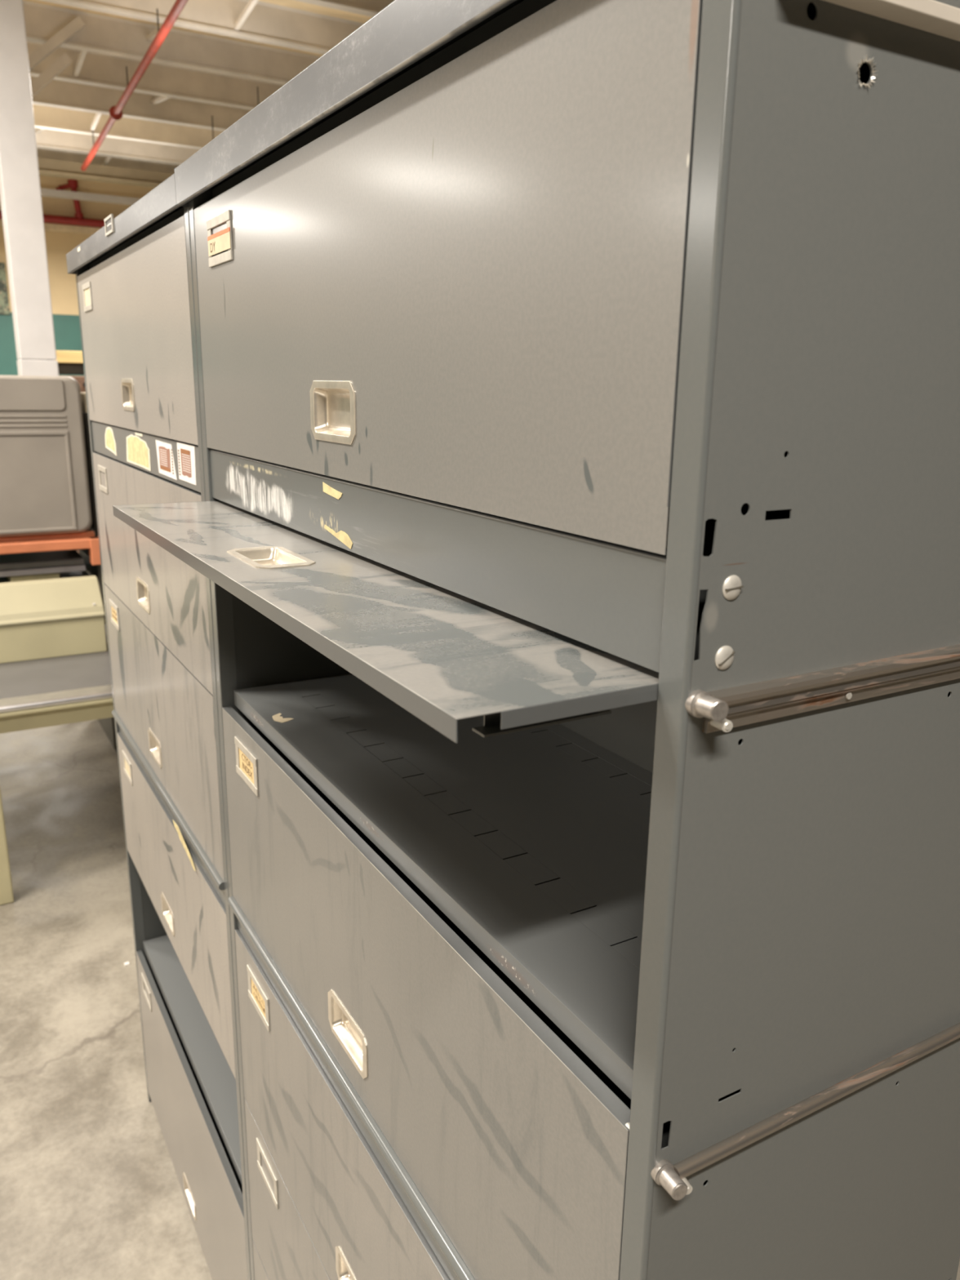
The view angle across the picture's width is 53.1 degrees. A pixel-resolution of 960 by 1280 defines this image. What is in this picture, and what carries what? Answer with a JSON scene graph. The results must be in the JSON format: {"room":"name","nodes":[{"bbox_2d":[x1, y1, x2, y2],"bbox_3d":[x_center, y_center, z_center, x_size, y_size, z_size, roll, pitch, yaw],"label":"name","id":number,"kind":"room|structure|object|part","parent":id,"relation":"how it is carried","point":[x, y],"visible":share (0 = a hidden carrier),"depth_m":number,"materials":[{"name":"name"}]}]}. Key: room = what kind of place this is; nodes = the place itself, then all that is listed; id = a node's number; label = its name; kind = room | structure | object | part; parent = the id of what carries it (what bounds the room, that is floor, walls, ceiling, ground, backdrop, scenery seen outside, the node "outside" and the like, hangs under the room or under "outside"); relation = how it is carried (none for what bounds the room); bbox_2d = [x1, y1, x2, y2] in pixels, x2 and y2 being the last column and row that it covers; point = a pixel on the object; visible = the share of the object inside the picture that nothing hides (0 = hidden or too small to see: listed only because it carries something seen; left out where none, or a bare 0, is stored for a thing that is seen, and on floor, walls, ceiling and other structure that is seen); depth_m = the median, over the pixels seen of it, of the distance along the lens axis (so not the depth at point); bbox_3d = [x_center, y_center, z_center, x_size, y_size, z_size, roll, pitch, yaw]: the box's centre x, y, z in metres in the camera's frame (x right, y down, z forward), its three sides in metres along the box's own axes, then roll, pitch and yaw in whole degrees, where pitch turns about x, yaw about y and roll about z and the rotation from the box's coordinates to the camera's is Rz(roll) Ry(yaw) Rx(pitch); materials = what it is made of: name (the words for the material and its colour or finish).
{"room":"warehouse","nodes":[
{"label":"warehouse","id":0,"kind":"room"},
{"bbox_2d":[0,175,154,315],"bbox_3d":[-7.433,-4.387,12.842,18.000,5.200,0.200,-8,17,-29],"label":"wall","id":1,"kind":"structure","parent":0,"point":[63,287],"depth_m":13.44,"materials":[{"name":"beige paint"}]},
{"bbox_2d":[0,262,9,315],"bbox_3d":[-6.871,-4.746,12.923,0.935,0.670,0.038,-8,17,-29],"label":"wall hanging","id":2,"kind":"structure","parent":1,"relation":"attached to","point":[4,301],"depth_m":13.12,"materials":[{"name":"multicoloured paper"}]},
{"bbox_2d":[0,311,84,376],"bbox_3d":[-7.398,-3.124,13.082,18.000,2.637,0.012,-8,17,-29],"label":"trim","id":3,"kind":"structure","parent":1,"relation":"attached to","point":[67,332],"depth_m":13.53,"materials":[{"name":"green paint"}]},
{"bbox_2d":[0,219,101,235],"bbox_3d":[-7.341,-5.481,12.417,18.000,0.088,0.100,-8,17,-29],"label":"trim","id":4,"kind":"structure","parent":1,"relation":"attached to","point":[47,227],"depth_m":13.30,"materials":[{"name":"beige paint"}]},
{"bbox_2d":[0,179,104,227],"bbox_3d":[-7.214,-5.804,12.321,16.000,0.576,0.132,-8,17,-29],"label":"pipe","id":5,"kind":"object","parent":1,"relation":"attached to","point":[79,220],"visible":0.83,"depth_m":13.21,"materials":[{"name":"red metal"}]},
{"bbox_2d":[22,0,394,204],"bbox_3d":[-2.108,-3.576,3.560,18.000,1.050,21.400,-8,17,-29],"label":"ceiling","id":6,"kind":"structure","parent":0,"point":[219,60],"depth_m":8.74,"materials":[{"name":"paint"}]},
{"bbox_2d":[80,0,187,171],"bbox_3d":[-2.224,-4.438,6.817,0.118,0.259,10.961,-7,17,-27],"label":"pipe","id":7,"kind":"object","parent":6,"relation":"hanging from","point":[115,112],"visible":1,"depth_m":7.92,"materials":[{"name":"red metal"}]},
{"bbox_3d":[-3.083,-4.912,8.401,0.010,0.180,0.012,15,20,43],"label":"hanger rod","id":8,"kind":"part","parent":7,"relation":"part of","materials":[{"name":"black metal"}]},
{"bbox_3d":[-2.374,-4.553,7.088,0.010,0.180,0.012,15,20,43],"label":"hanger rod","id":9,"kind":"part","parent":7,"relation":"part of","materials":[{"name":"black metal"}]},
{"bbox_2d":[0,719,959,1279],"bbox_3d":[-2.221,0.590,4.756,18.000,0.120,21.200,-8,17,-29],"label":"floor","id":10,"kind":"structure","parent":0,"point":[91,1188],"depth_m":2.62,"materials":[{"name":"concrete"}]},
{"bbox_2d":[0,0,58,376],"bbox_3d":[-2.619,-1.980,5.608,0.202,4.400,0.208,-8,17,-29],"label":"steel column","id":11,"kind":"structure","parent":10,"relation":"on","point":[20,197],"depth_m":5.40,"materials":[{"name":"white metal"}]},
{"bbox_2d":[0,528,100,582],"bbox_3d":[-2.764,0.069,4.315,1.952,1.098,0.854,-8,17,-29],"label":"storage rack","id":12,"kind":"object","parent":10,"relation":"on","point":[86,541],"visible":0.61,"depth_m":4.24,"materials":[{"name":"orange metal"}]},
{"bbox_2d":[5,572,60,582],"bbox_3d":[-2.128,-0.328,4.541,0.205,0.058,0.530,-8,17,-29],"label":"storage box","id":13,"kind":"object","parent":12,"relation":"on","point":[50,575],"visible":0.24,"depth_m":4.32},
{"bbox_2d":[0,564,85,577],"bbox_3d":[-2.655,-0.312,4.278,1.592,0.029,0.650,-8,17,-29],"label":"board","id":14,"kind":"object","parent":12,"relation":"on","point":[24,571],"visible":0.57,"depth_m":4.31,"materials":[{"name":"grey metal"}]},
{"bbox_2d":[0,549,84,570],"bbox_3d":[-2.657,-0.341,4.269,1.588,0.029,0.650,-8,17,-29],"label":"board","id":15,"kind":"object","parent":14,"relation":"on","point":[62,557],"visible":0.71,"depth_m":4.35,"materials":[{"name":"black metal"}]},
{"bbox_2d":[0,375,92,537],"bbox_3d":[-2.586,-0.796,4.130,1.582,0.675,0.745,-8,17,-29],"label":"case","id":16,"kind":"object","parent":12,"relation":"on","point":[44,482],"visible":1,"depth_m":4.12,"materials":[{"name":"grey plastic"}]},
{"bbox_3d":[-2.407,-0.930,3.761,1.462,0.206,0.012,-8,17,-29],"label":"panel","id":17,"kind":"part","parent":16,"relation":"part of","materials":[{"name":"grey plastic"}]},
{"bbox_3d":[-1.951,-0.490,4.681,0.035,0.045,0.700,-8,17,-29],"label":"arm","id":18,"kind":"part","parent":12,"relation":"part of","materials":[{"name":"metal"}]},
{"bbox_2d":[0,624,113,905],"bbox_3d":[-1.556,0.416,3.808,2.170,0.722,1.008,-8,17,-29],"label":"work table","id":19,"kind":"object","parent":10,"relation":"on","point":[39,693],"visible":0.17,"depth_m":3.32,"materials":[{"name":"beige metal"}]},
{"bbox_3d":[-1.651,0.601,3.268,0.056,0.640,0.056,-8,17,-29],"label":"leg","id":20,"kind":"part","parent":19,"relation":"part of","materials":[{"name":"beige metal"}]},
{"bbox_2d":[0,575,106,663],"bbox_3d":[-1.961,-0.045,3.570,1.053,0.280,0.159,-8,17,-29],"label":"equipment cover","id":21,"kind":"object","parent":19,"relation":"on","point":[50,618],"visible":1,"depth_m":3.69,"materials":[{"name":"beige metal"}]},
{"bbox_3d":[-1.960,-0.116,3.551,1.053,0.134,0.159,-8,17,-29],"label":"lid","id":22,"kind":"part","parent":21,"relation":"part of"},
{"bbox_2d":[55,350,85,553],"bbox_3d":[-3.029,-1.388,8.085,1.200,1.972,0.525,-8,17,-29],"label":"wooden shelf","id":23,"kind":"object","parent":10,"relation":"on","point":[69,362],"visible":0.02,"depth_m":7.52,"materials":[{"name":"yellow wood"}]},
{"bbox_3d":[-3.026,-1.967,7.942,1.180,0.405,0.480,-8,17,-29],"label":"drawer","id":24,"kind":"part","parent":23,"relation":"part of","materials":[{"name":"brown wood"}]},
{"bbox_2d":[79,412,117,754],"bbox_3d":[-1.555,-0.334,4.890,0.802,1.618,0.618,-8,17,-29],"label":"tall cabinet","id":25,"kind":"object","parent":10,"relation":"on","point":[108,725],"visible":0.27,"depth_m":4.44,"materials":[{"name":"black metal"}]},
{"bbox_2d":[80,392,87,413],"bbox_3d":[-1.687,-1.088,4.404,0.268,0.084,0.252,-8,17,-29],"label":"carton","id":26,"kind":"object","parent":25,"relation":"on","point":[83,397],"visible":0.18,"depth_m":4.25,"materials":[{"name":"brown cardboard"}]},
{"bbox_2d":[66,173,251,1279],"bbox_3d":[-0.457,0.277,1.883,0.366,2.010,0.930,-8,17,-29],"label":"filing cabinet","id":27,"kind":"object","parent":10,"relation":"on","point":[134,274],"visible":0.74,"depth_m":1.68,"materials":[{"name":"metal"}]},
{"bbox_3d":[-0.816,0.204,2.186,0.022,1.985,0.022,-8,17,-29],"label":"corner post","id":28,"kind":"part","parent":27,"relation":"part of","materials":[{"name":"metal"}]},
{"bbox_3d":[-0.589,-0.414,1.622,0.013,0.052,0.105,-8,17,-29],"label":"handle","id":29,"kind":"part","parent":27,"relation":"part of","materials":[{"name":"silver metal"}]},
{"bbox_3d":[-0.583,-0.492,1.595,0.013,0.280,0.881,-8,17,-29],"label":"door","id":30,"kind":"part","parent":27,"relation":"part of","materials":[{"name":"metal"}]},
{"bbox_3d":[-0.594,-0.081,1.710,0.013,0.052,0.105,-8,17,-29],"label":"handle","id":31,"kind":"part","parent":27,"relation":"part of","materials":[{"name":"silver metal"}]},
{"bbox_3d":[-0.588,-0.158,1.683,0.013,0.279,0.882,-8,17,-29],"label":"door","id":32,"kind":"part","parent":27,"relation":"part of","materials":[{"name":"metal"}]},
{"bbox_3d":[-0.598,0.199,1.784,0.013,0.052,0.105,-8,17,-29],"label":"handle","id":33,"kind":"part","parent":27,"relation":"part of","materials":[{"name":"silver metal"}]},
{"bbox_3d":[-0.592,0.117,1.756,0.013,0.288,0.882,-8,17,-29],"label":"door","id":34,"kind":"part","parent":27,"relation":"part of","materials":[{"name":"metal"}]},
{"bbox_3d":[-0.603,0.532,1.873,0.013,0.052,0.105,-8,17,-29],"label":"handle","id":35,"kind":"part","parent":27,"relation":"part of","materials":[{"name":"silver metal"}]},
{"bbox_3d":[-0.597,0.283,1.799,0.022,0.053,0.881,-8,17,-29],"label":"pull rail","id":36,"kind":"part","parent":27,"relation":"part of","materials":[{"name":"metal"}]},
{"bbox_3d":[-0.597,0.449,1.844,0.013,0.290,0.882,-8,17,-29],"label":"door","id":37,"kind":"part","parent":27,"relation":"part of","materials":[{"name":"metal"}]},
{"bbox_3d":[-0.488,0.583,1.946,0.260,0.012,0.882,-8,17,-29],"label":"door","id":38,"kind":"part","parent":27,"relation":"part of","materials":[{"name":"metal"}]},
{"bbox_3d":[-0.613,1.181,2.045,0.013,0.052,0.105,-8,17,-29],"label":"handle","id":39,"kind":"part","parent":27,"relation":"part of","materials":[{"name":"silver metal"}]},
{"bbox_3d":[-0.606,1.044,2.002,0.013,0.402,0.882,-8,17,-29],"label":"door","id":40,"kind":"part","parent":27,"relation":"part of","materials":[{"name":"metal"}]},
{"bbox_2d":[142,934,242,1185],"bbox_3d":[-0.456,0.818,2.030,0.318,0.022,0.879,-8,17,-29],"label":"shelf","id":41,"kind":"object","parent":27,"relation":"attached to","point":[217,1082],"depth_m":1.96,"materials":[{"name":"metal"}]},
{"bbox_3d":[-0.364,0.411,1.432,0.022,1.985,0.022,-8,17,-29],"label":"corner post","id":42,"kind":"part","parent":27,"relation":"part of","materials":[{"name":"metal"}]},
{"bbox_2d":[112,0,959,1279],"bbox_3d":[-0.032,0.499,1.075,0.468,2.007,0.946,-8,17,-29],"label":"filing cabinet","id":43,"kind":"object","parent":10,"relation":"on","point":[575,533],"visible":1,"depth_m":0.61,"materials":[{"name":"metal"}]},
{"bbox_3d":[-0.353,0.416,1.413,0.022,1.985,0.022,-8,17,-29],"label":"corner post","id":44,"kind":"part","parent":43,"relation":"part of","materials":[{"name":"metal"}]},
{"bbox_3d":[-0.143,1.256,1.228,0.013,0.402,0.882,-8,17,-29],"label":"door","id":45,"kind":"part","parent":43,"relation":"part of","materials":[{"name":"metal"}]},
{"bbox_3d":[-0.185,-0.068,0.849,0.052,0.013,0.105,-8,17,-29],"label":"handle","id":46,"kind":"part","parent":43,"relation":"part of","materials":[{"name":"silver metal"}]},
{"bbox_3d":[-0.138,0.932,1.142,0.013,0.265,0.882,-8,17,-29],"label":"door","id":47,"kind":"part","parent":43,"relation":"part of","materials":[{"name":"metal"}]},
{"bbox_3d":[-0.125,-0.202,0.848,0.013,0.052,0.105,-8,17,-29],"label":"handle","id":48,"kind":"part","parent":43,"relation":"part of","materials":[{"name":"silver metal"}]},
{"bbox_3d":[-0.134,0.661,1.071,0.013,0.290,0.882,-8,17,-29],"label":"door","id":49,"kind":"part","parent":43,"relation":"part of","materials":[{"name":"metal"}]},
{"bbox_3d":[-0.140,0.745,1.099,0.013,0.052,0.105,-8,17,-29],"label":"handle","id":50,"kind":"part","parent":43,"relation":"part of","materials":[{"name":"silver metal"}]},
{"bbox_3d":[-0.135,0.412,1.011,0.013,0.052,0.105,-8,17,-29],"label":"handle","id":51,"kind":"part","parent":43,"relation":"part of","materials":[{"name":"silver metal"}]},
{"bbox_3d":[-0.134,0.495,1.025,0.022,0.053,0.881,-8,17,-29],"label":"pull rail","id":52,"kind":"part","parent":43,"relation":"part of","materials":[{"name":"metal"}]},
{"bbox_3d":[-0.110,-0.075,0.883,0.279,0.013,0.882,-8,17,-29],"label":"door","id":53,"kind":"part","parent":43,"relation":"part of","materials":[{"name":"metal"}]},
{"bbox_3d":[-0.129,0.330,0.983,0.013,0.287,0.882,-8,17,-29],"label":"door","id":54,"kind":"part","parent":43,"relation":"part of","materials":[{"name":"metal"}]},
{"bbox_2d":[233,673,652,1099],"bbox_3d":[0.021,0.161,1.026,0.318,0.022,0.879,-8,17,-29],"label":"shelf","id":55,"kind":"object","parent":43,"relation":"attached to","point":[567,796],"depth_m":0.92,"materials":[{"name":"metal"}]},
{"bbox_3d":[-0.120,-0.280,0.821,0.013,0.280,0.881,-8,17,-29],"label":"door","id":56,"kind":"part","parent":43,"relation":"part of","materials":[{"name":"metal"}]},
{"bbox_3d":[0.099,0.624,0.658,0.022,1.985,0.022,-8,17,-29],"label":"corner post","id":57,"kind":"part","parent":43,"relation":"part of","materials":[{"name":"metal"}]},
{"bbox_3d":[0.245,0.607,0.729,0.343,1.985,0.001,-8,17,-29],"label":"panel","id":58,"kind":"part","parent":43,"relation":"part of","materials":[{"name":"metal"}]},
{"bbox_3d":[0.257,0.292,0.641,0.330,0.009,0.009,-8,17,-29],"label":"slide rail","id":59,"kind":"part","parent":43,"relation":"part of","materials":[{"name":"metal"}]},
{"bbox_3d":[0.260,0.019,0.570,0.330,0.021,0.009,-8,17,-29],"label":"slide rail","id":60,"kind":"part","parent":43,"relation":"part of","materials":[{"name":"metal"}]},
{"bbox_3d":[0.270,-0.302,0.486,0.325,0.008,0.012,-8,17,-29],"label":"trim","id":61,"kind":"part","parent":43,"relation":"part of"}
]}

